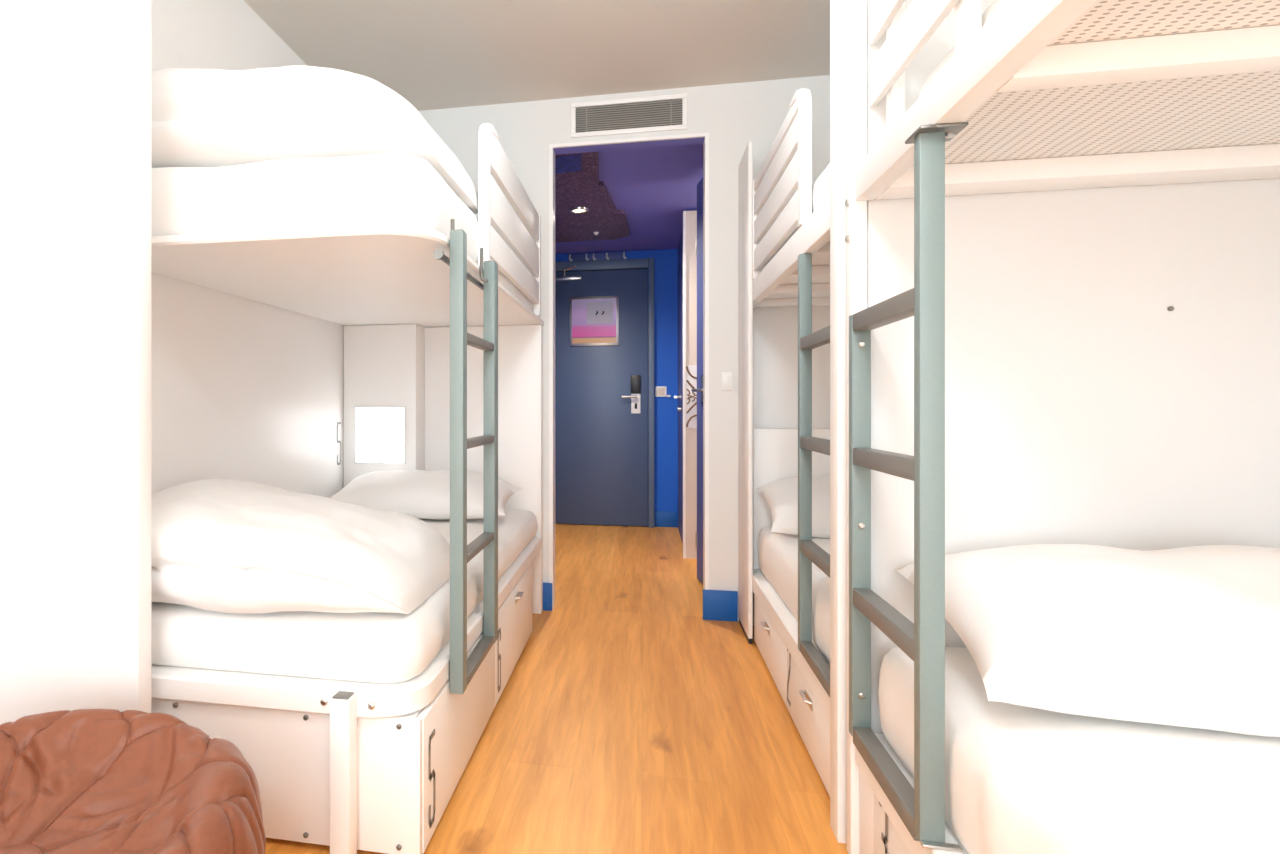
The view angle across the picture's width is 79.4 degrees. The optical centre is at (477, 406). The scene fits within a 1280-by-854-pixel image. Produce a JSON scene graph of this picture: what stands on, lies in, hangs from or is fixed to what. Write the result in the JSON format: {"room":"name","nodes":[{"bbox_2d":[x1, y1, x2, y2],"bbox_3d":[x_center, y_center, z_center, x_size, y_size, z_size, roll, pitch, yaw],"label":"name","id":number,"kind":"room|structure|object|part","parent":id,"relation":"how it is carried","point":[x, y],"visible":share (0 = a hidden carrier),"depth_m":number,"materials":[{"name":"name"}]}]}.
{"room":"dormitory","nodes":[
{"label":"dormitory","id":0,"kind":"room"},
{"bbox_2d":[151,0,306,69],"bbox_3d":[-1.520,-0.258,0.120,0.120,2.515,7.985,0,0,12],"label":"wall","id":1,"kind":"structure","parent":0,"point":[206,34],"depth_m":2.62,"materials":[{"name":"white paint"}]},
{"bbox_2d":[244,0,829,110],"bbox_3d":[-0.056,-1.565,-0.256,3.140,0.100,8.115,0,0,12],"label":"ceiling","id":2,"kind":"structure","parent":0,"point":[434,54],"depth_m":3.13,"materials":[{"name":"beige paint"}]},
{"bbox_2d":[265,523,847,853],"bbox_3d":[0.240,1.030,1.099,3.200,0.060,10.950,0,0,12],"label":"floor","id":3,"kind":"structure","parent":0,"point":[627,720],"depth_m":2.26,"materials":[{"name":"brown wood"}]},
{"bbox_2d":[0,0,150,724],"bbox_3d":[-0.921,-0.257,1.711,0.367,2.514,0.046,0,0,12],"label":"partition panel","id":4,"kind":"object","parent":3,"relation":"on","point":[75,75],"visible":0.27,"depth_m":1.69,"materials":[{"name":"white laminate"}]},
{"bbox_2d":[0,709,265,853],"bbox_3d":[-0.718,0.795,1.141,0.787,0.409,0.773,0,0,12],"label":"pouf","id":5,"kind":"object","parent":3,"relation":"on","point":[79,781],"visible":1,"depth_m":1.30,"materials":[{"name":"brown"}]},
{"bbox_2d":[151,36,543,853],"bbox_3d":[-0.373,-0.055,2.729,0.997,2.110,2.178,0,0,12],"label":"bunk bed","id":6,"kind":"object","parent":3,"relation":"on","point":[263,342],"visible":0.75,"depth_m":2.42,"materials":[{"name":"white wood"}]},
{"bbox_3d":[-0.585,0.834,1.744,0.943,0.300,0.018,0,0,12],"label":"foot panel","id":7,"kind":"part","parent":6,"relation":"part of","materials":[{"name":"white laminate"}]},
{"bbox_2d":[337,422,340,464],"bbox_3d":[-0.672,0.177,3.625,0.002,0.207,0.051,0,0,12],"label":"handle","id":8,"kind":"object","parent":6,"relation":"attached to","point":[337,422],"depth_m":3.62,"materials":[{"name":"grey plastic"}]},
{"bbox_2d":[151,153,532,311],"bbox_3d":[-0.369,-0.523,2.808,0.944,0.197,2.003,0,0,12],"label":"mattress","id":9,"kind":"object","parent":6,"relation":"on","point":[382,188],"visible":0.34,"depth_m":1.82,"materials":[{"name":"white fabric"}]},
{"bbox_2d":[151,65,477,213],"bbox_3d":[-0.494,-0.763,2.240,0.926,0.290,0.856,0,0,12],"label":"duvet","id":10,"kind":"object","parent":9,"relation":"on","point":[200,117],"visible":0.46,"depth_m":1.83,"materials":[{"name":"white fabric"}]},
{"bbox_3d":[-0.291,0.812,1.620,0.046,0.376,0.047,0,0,12],"label":"leg","id":11,"kind":"part","parent":6,"relation":"part of","materials":[{"name":"white wood"}]},
{"bbox_2d":[151,509,537,683],"bbox_3d":[-0.381,0.555,2.734,0.952,0.140,2.030,0,0,12],"label":"mattress","id":12,"kind":"object","parent":6,"relation":"on","point":[368,647],"visible":0.38,"depth_m":1.75,"materials":[{"name":"white fabric"}]},
{"bbox_2d":[151,479,449,613],"bbox_3d":[-0.547,0.353,2.078,0.892,0.273,0.756,0,0,12],"label":"duvet","id":13,"kind":"object","parent":12,"relation":"on","point":[218,545],"visible":0.86,"depth_m":1.77,"materials":[{"name":"white fabric"}]},
{"bbox_2d":[330,470,520,518],"bbox_3d":[-0.254,0.386,3.357,0.840,0.200,0.415,0,0,12],"label":"pillow","id":14,"kind":"object","parent":12,"relation":"on","point":[415,493],"visible":0.72,"depth_m":3.21,"materials":[{"name":"white fabric"}]},
{"bbox_2d":[355,406,405,463],"bbox_3d":[-0.474,0.135,3.628,0.259,0.276,0.013,0,0,12],"label":"light","id":15,"kind":"object","parent":6,"relation":"attached to","point":[380,431],"visible":1,"depth_m":3.62,"materials":[{"name":"white plastic"}]},
{"bbox_3d":[-0.040,0.837,2.059,0.018,0.298,0.825,0,0,12],"label":"drawer","id":16,"kind":"part","parent":6,"relation":"part of","materials":[{"name":"white laminate"}]},
{"bbox_3d":[-0.039,-0.372,2.089,0.016,0.016,0.535,0,0,12],"label":"hanging rail","id":17,"kind":"part","parent":6,"relation":"part of","materials":[{"name":"grey metal"}]},
{"bbox_2d":[450,219,497,693],"bbox_3d":[-0.006,0.120,2.080,0.040,1.180,0.462,0,0,12],"label":"ladder","id":18,"kind":"object","parent":6,"relation":"attached to","point":[462,669],"visible":1,"depth_m":1.89,"materials":[{"name":"grey metal"}]},
{"bbox_3d":[-0.049,0.137,1.875,0.035,1.147,0.043,0,0,12],"label":"rail","id":19,"kind":"part","parent":18,"relation":"part of","materials":[{"name":"grey metal"}]},
{"bbox_3d":[0.039,0.137,2.278,0.035,1.147,0.057,0,0,12],"label":"rail","id":20,"kind":"part","parent":18,"relation":"part of","materials":[{"name":"grey metal"}]},
{"bbox_3d":[-0.153,0.301,3.760,0.954,1.398,0.070,0,0,12],"label":"headboard","id":21,"kind":"part","parent":6,"relation":"part of","materials":[{"name":"white laminate"}]},
{"bbox_3d":[0.034,-0.657,2.383,0.032,0.466,0.160,0,0,12],"label":"guard rail","id":22,"kind":"part","parent":6,"relation":"part of","materials":[{"name":"white wood"}]},
{"bbox_3d":[0.140,0.837,2.885,0.018,0.298,0.854,0,0,12],"label":"drawer","id":23,"kind":"part","parent":6,"relation":"part of","materials":[{"name":"white laminate"}]},
{"bbox_3d":[0.159,0.733,2.880,0.021,0.029,0.090,0,0,12],"label":"handle","id":24,"kind":"part","parent":6,"relation":"part of","materials":[{"name":"silver metal"}]},
{"bbox_3d":[0.274,-0.657,3.482,0.032,0.466,0.030,0,0,12],"label":"rail post","id":25,"kind":"part","parent":6,"relation":"part of","materials":[{"name":"white wood"}]},
{"bbox_2d":[738,0,845,842],"bbox_3d":[1.511,-0.150,2.500,1.008,2.300,1.819,0,0,12],"label":"bunk bed","id":26,"kind":"object","parent":3,"relation":"on","point":[771,206],"visible":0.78,"depth_m":2.61,"materials":[{"name":"white wood"}]},
{"bbox_3d":[1.185,-0.071,3.329,0.018,2.098,0.340,0,0,12],"label":"panel","id":27,"kind":"part","parent":26,"relation":"part of","materials":[{"name":"white laminate"}]},
{"bbox_3d":[1.166,-0.743,3.142,0.032,0.415,0.030,0,0,12],"label":"rail post","id":28,"kind":"part","parent":26,"relation":"part of","materials":[{"name":"white wood"}]},
{"bbox_3d":[1.080,0.831,2.822,0.021,0.029,0.090,0,0,12],"label":"handle","id":29,"kind":"part","parent":26,"relation":"part of","materials":[{"name":"silver metal"}]},
{"bbox_3d":[1.099,0.886,2.818,0.018,0.200,0.725,0,0,12],"label":"drawer","id":30,"kind":"part","parent":26,"relation":"part of","materials":[{"name":"white laminate"}]},
{"bbox_3d":[1.057,-0.490,2.611,0.035,0.090,1.686,0,0,12],"label":"rail","id":31,"kind":"part","parent":26,"relation":"part of","materials":[{"name":"white wood"}]},
{"bbox_3d":[1.716,0.200,3.360,0.943,1.600,0.053,0,0,12],"label":"headboard","id":32,"kind":"part","parent":26,"relation":"part of","materials":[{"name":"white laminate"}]},
{"bbox_2d":[758,525,829,664],"bbox_3d":[1.523,0.606,2.484,0.949,0.213,1.440,0,0,12],"label":"mattress","id":33,"kind":"object","parent":26,"relation":"on","point":[777,552],"visible":0.2,"depth_m":2.58,"materials":[{"name":"white fabric"}]},
{"bbox_2d":[755,474,829,538],"bbox_3d":[1.551,0.391,2.972,0.800,0.240,0.401,0,0,12],"label":"pillow","id":34,"kind":"object","parent":33,"relation":"on","point":[781,496],"visible":0.28,"depth_m":2.91,"materials":[{"name":"white fabric"}]},
{"bbox_2d":[824,576,829,588],"bbox_3d":[1.411,0.451,1.950,0.911,0.102,0.315,0,0,12],"label":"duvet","id":35,"kind":"object","parent":33,"relation":"on","point":[827,579],"visible":0.02,"depth_m":2.11,"materials":[{"name":"white fabric"}]},
{"bbox_2d":[761,163,829,270],"bbox_3d":[1.522,-0.615,2.553,0.918,0.160,1.572,0,0,12],"label":"mattress","id":36,"kind":"object","parent":26,"relation":"on","point":[821,186],"visible":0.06,"depth_m":2.12,"materials":[{"name":"white fabric"}]},
{"bbox_3d":[0.975,-0.743,2.269,0.032,0.415,0.160,0,0,12],"label":"guard rail","id":37,"kind":"part","parent":26,"relation":"part of","materials":[{"name":"white wood"}]},
{"bbox_3d":[0.928,0.831,2.127,0.021,0.029,0.090,0,0,12],"label":"handle","id":38,"kind":"part","parent":26,"relation":"part of","materials":[{"name":"silver metal"}]},
{"bbox_3d":[0.947,0.886,2.123,0.018,0.200,0.685,0,0,12],"label":"drawer","id":39,"kind":"part","parent":26,"relation":"part of","materials":[{"name":"white laminate"}]},
{"bbox_2d":[798,254,829,696],"bbox_3d":[0.910,0.133,1.995,0.034,1.154,0.414,0,0,12],"label":"ladder","id":40,"kind":"object","parent":26,"relation":"on","point":[809,552],"visible":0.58,"depth_m":2.17,"materials":[{"name":"grey metal"}]},
{"bbox_3d":[0.951,0.133,2.183,0.034,1.154,0.028,0,0,12],"label":"rail","id":41,"kind":"part","parent":40,"relation":"part of","materials":[{"name":"grey metal"}]},
{"bbox_2d":[845,0,1279,853],"bbox_3d":[1.081,-0.150,0.525,1.004,2.300,2.177,0,0,12],"label":"bunk bed","id":42,"kind":"object","parent":3,"relation":"on","point":[1112,179],"visible":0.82,"depth_m":1.52,"materials":[{"name":"white wood"}]},
{"bbox_3d":[0.843,-0.150,1.670,0.034,2.300,0.040,0,0,12],"label":"corner post","id":43,"kind":"part","parent":42,"relation":"part of","materials":[{"name":"white wood"}]},
{"bbox_3d":[0.736,0.886,1.157,0.018,0.200,0.775,0,0,12],"label":"drawer","id":44,"kind":"part","parent":42,"relation":"part of","materials":[{"name":"white laminate"}]},
{"bbox_3d":[0.868,-0.773,1.559,0.026,0.494,0.036,0,0,12],"label":"rail post","id":45,"kind":"part","parent":42,"relation":"part of","materials":[{"name":"white wood"}]},
{"bbox_2d":[849,122,967,851],"bbox_3d":[0.791,0.136,1.416,0.069,1.176,0.455,0,0,12],"label":"ladder","id":46,"kind":"object","parent":42,"relation":"attached to","point":[921,808],"visible":1,"depth_m":1.23,"materials":[{"name":"grey metal"}]},
{"bbox_3d":[0.828,0.256,1.627,0.038,0.912,0.028,0,0,12],"label":"rail","id":47,"kind":"part","parent":46,"relation":"part of","materials":[{"name":"grey metal"}]},
{"bbox_3d":[0.742,0.130,1.233,0.038,1.163,0.028,0,0,12],"label":"rail","id":48,"kind":"part","parent":46,"relation":"part of","materials":[{"name":"grey metal"}]},
{"bbox_2d":[919,0,1006,97],"bbox_3d":[1.092,-0.590,0.488,0.876,0.155,1.953,0,0,12],"label":"mattress","id":49,"kind":"object","parent":42,"relation":"on","point":[994,7],"visible":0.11,"depth_m":1.34,"materials":[{"name":"white fabric"}]},
{"bbox_3d":[0.793,-0.773,1.214,0.026,0.494,0.040,0,0,12],"label":"guard rail","id":50,"kind":"part","parent":42,"relation":"part of","materials":[{"name":"white wood"}]},
{"bbox_3d":[0.625,-0.488,0.625,0.040,0.072,2.088,0,0,12],"label":"rail","id":51,"kind":"part","parent":42,"relation":"part of","materials":[{"name":"white wood"}]},
{"bbox_2d":[878,646,1279,853],"bbox_3d":[1.099,0.603,0.540,0.956,0.219,2.067,0,0,12],"label":"mattress","id":52,"kind":"object","parent":42,"relation":"on","point":[1019,779],"visible":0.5,"depth_m":1.05,"materials":[{"name":"white fabric"}]},
{"bbox_2d":[895,544,1279,736],"bbox_3d":[1.248,0.372,1.283,0.854,0.249,0.515,0,0,12],"label":"pillow","id":53,"kind":"object","parent":52,"relation":"on","point":[1189,637],"visible":0.95,"depth_m":1.16,"materials":[{"name":"white fabric"}]},
{"bbox_2d":[555,249,677,526],"bbox_3d":[1.623,-0.207,6.299,2.520,2.415,0.100,0,0,12],"label":"wall","id":54,"kind":"structure","parent":0,"point":[665,261],"depth_m":6.26,"materials":[{"name":"blue paint"}]},
{"bbox_2d":[568,252,626,260],"bbox_3d":[1.007,-1.272,6.347,0.496,0.073,0.067,0,0,12],"label":"hook rail","id":55,"kind":"object","parent":54,"relation":"attached to","point":[608,255],"visible":0.95,"depth_m":6.36,"materials":[{"name":"metal"}]},
{"bbox_2d":[555,258,653,527],"bbox_3d":[0.981,-0.117,6.322,0.985,2.235,0.124,0,0,12],"label":"door","id":56,"kind":"structure","parent":54,"relation":"in","point":[604,395],"depth_m":6.30,"materials":[{"name":"blue wood"}]},
{"bbox_2d":[570,296,618,345],"bbox_3d":[0.977,-0.724,6.313,0.412,0.417,0.024,0,0,12],"label":"framed notice","id":57,"kind":"object","parent":56,"relation":"attached to","point":[594,320],"visible":1,"depth_m":6.31,"materials":[{"name":"multicoloured paper"}]},
{"bbox_3d":[1.258,-0.085,6.232,0.126,0.022,0.066,0,0,12],"label":"handle","id":58,"kind":"part","parent":56,"relation":"part of","materials":[{"name":"silver metal"}]},
{"bbox_3d":[1.315,-0.029,6.248,0.076,0.167,0.010,0,0,12],"label":"lock plate","id":59,"kind":"part","parent":56,"relation":"part of","materials":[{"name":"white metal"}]},
{"bbox_2d":[655,386,670,396],"bbox_3d":[1.542,-0.127,6.255,0.124,0.090,0.019,0,0,12],"label":"light switch","id":60,"kind":"object","parent":54,"relation":"attached to","point":[660,391],"visible":1,"depth_m":6.25,"materials":[{"name":"white plastic"}]},
{"bbox_2d":[654,511,676,526],"bbox_3d":[1.562,0.935,6.253,0.180,0.130,0.014,0,0,12],"label":"baseboard","id":61,"kind":"structure","parent":54,"relation":"attached to","point":[661,518],"depth_m":6.25,"materials":[{"name":"blue paint"}]},
{"bbox_2d":[418,75,829,620],"bbox_3d":[0.798,-0.258,3.649,2.900,2.515,0.100,0,0,12],"label":"wall","id":62,"kind":"structure","parent":0,"point":[734,115],"depth_m":3.53,"materials":[{"name":"white paint"}]},
{"bbox_2d":[543,582,551,610],"bbox_3d":[0.302,0.932,3.697,0.130,0.135,0.015,0,0,12],"label":"baseboard","id":63,"kind":"structure","parent":62,"relation":"attached to","point":[547,587],"depth_m":3.68,"materials":[{"name":"blue paint"}]},
{"bbox_2d":[549,132,708,609],"bbox_3d":[0.730,-0.146,3.663,0.754,2.292,0.110,0,0,12],"label":"trim","id":64,"kind":"structure","parent":62,"relation":"attached to","point":[695,135],"depth_m":3.62,"materials":[{"name":"white laminate"}]},
{"bbox_2d":[571,93,686,137],"bbox_3d":[0.723,-1.400,3.608,0.547,0.168,0.012,0,0,12],"label":"air vent","id":65,"kind":"object","parent":62,"relation":"in","point":[667,114],"visible":1,"depth_m":3.61,"materials":[{"name":"white metal"}]},
{"bbox_2d":[553,137,704,154],"bbox_3d":[0.732,-1.278,3.670,0.718,0.004,0.094,0,0,12],"label":"trim","id":66,"kind":"structure","parent":62,"relation":"attached to","point":[690,141],"depth_m":3.67,"materials":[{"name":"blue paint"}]},
{"bbox_2d":[703,589,737,621],"bbox_3d":[1.135,0.930,3.515,0.155,0.140,0.015,0,0,12],"label":"baseboard","id":67,"kind":"structure","parent":62,"relation":"attached to","point":[719,605],"depth_m":3.51,"materials":[{"name":"blue paint"}]},
{"bbox_2d":[722,372,731,389],"bbox_3d":[1.166,-0.120,3.510,0.046,0.084,0.012,0,0,12],"label":"light switch","id":68,"kind":"object","parent":62,"relation":"attached to","point":[726,376],"visible":1,"depth_m":3.51,"materials":[{"name":"white plastic"}]},
{"bbox_2d":[555,144,702,253],"bbox_3d":[1.338,-1.355,4.997,2.520,0.080,2.765,0,0,12],"label":"ceiling","id":69,"kind":"structure","parent":0,"point":[654,187],"depth_m":4.60,"materials":[{"name":"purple paint"}]},
{"bbox_2d":[555,152,629,241],"bbox_3d":[0.568,-1.299,4.815,0.772,0.030,2.050,0,0,12],"label":"ceiling panel","id":70,"kind":"object","parent":69,"relation":"attached to","point":[577,183],"visible":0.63,"depth_m":4.76,"materials":[{"name":"purple paint"}]},
{"bbox_2d":[555,154,581,172],"bbox_3d":[0.317,-1.284,4.025,0.500,0.001,0.320,0,0,12],"label":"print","id":71,"kind":"object","parent":70,"relation":"attached to","point":[564,163],"depth_m":3.95},
{"bbox_2d":[570,207,588,212],"bbox_3d":[0.658,-1.280,4.882,0.124,0.010,0.124,0,0,12],"label":"recessed light","id":72,"kind":"object","parent":70,"relation":"attached to","point":[576,209],"visible":1,"depth_m":4.87,"materials":[{"name":"silver metal"}]},
{"bbox_3d":[0.658,-1.282,4.882,0.084,0.005,0.084,0,0,12],"label":"bulb","id":73,"kind":"part","parent":72,"relation":"part of","materials":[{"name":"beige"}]},
{"bbox_2d":[678,210,695,542],"bbox_3d":[1.438,-0.158,4.924,0.123,2.315,2.667,0,0,11],"label":"wall","id":74,"kind":"structure","parent":0,"point":[680,246],"depth_m":5.78,"materials":[{"name":"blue paint"}]},
{"bbox_2d":[673,394,680,410],"bbox_3d":[1.497,-0.033,5.621,0.058,0.128,0.142,0,0,12],"label":"handle","id":75,"kind":"object","parent":74,"relation":"attached to","point":[675,396],"visible":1,"depth_m":5.65,"materials":[{"name":"silver metal"}]},
{"bbox_2d":[683,211,685,558],"bbox_3d":[1.369,-0.147,4.980,0.016,2.295,0.060,0,0,12],"label":"trim","id":76,"kind":"structure","parent":74,"relation":"attached to","point":[684,212],"depth_m":4.95,"materials":[{"name":"white laminate"}]},
{"bbox_2d":[691,178,702,582],"bbox_3d":[1.256,-0.148,4.226,0.082,2.273,0.209,0,0,2],"label":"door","id":77,"kind":"structure","parent":74,"relation":"in","point":[699,241],"depth_m":4.25,"materials":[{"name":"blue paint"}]},
{"bbox_3d":[1.237,-0.100,4.215,0.045,0.140,0.123,0,0,2],"label":"handle","id":78,"kind":"part","parent":77,"relation":"part of","materials":[{"name":"silver metal"}]},
{"bbox_2d":[686,210,696,558],"bbox_3d":[1.875,-0.147,4.872,1.018,2.295,0.050,0,0,12],"label":"wall","id":79,"kind":"structure","parent":0,"point":[691,216],"depth_m":4.95,"materials":[{"name":"beige paint"}]},
{"bbox_2d":[686,365,696,427],"bbox_3d":[1.464,-0.068,4.932,0.187,0.415,0.012,0,0,12],"label":"wall ornament","id":80,"kind":"object","parent":79,"relation":"attached to","point":[691,370],"visible":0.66,"depth_m":4.94,"materials":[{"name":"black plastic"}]}
]}

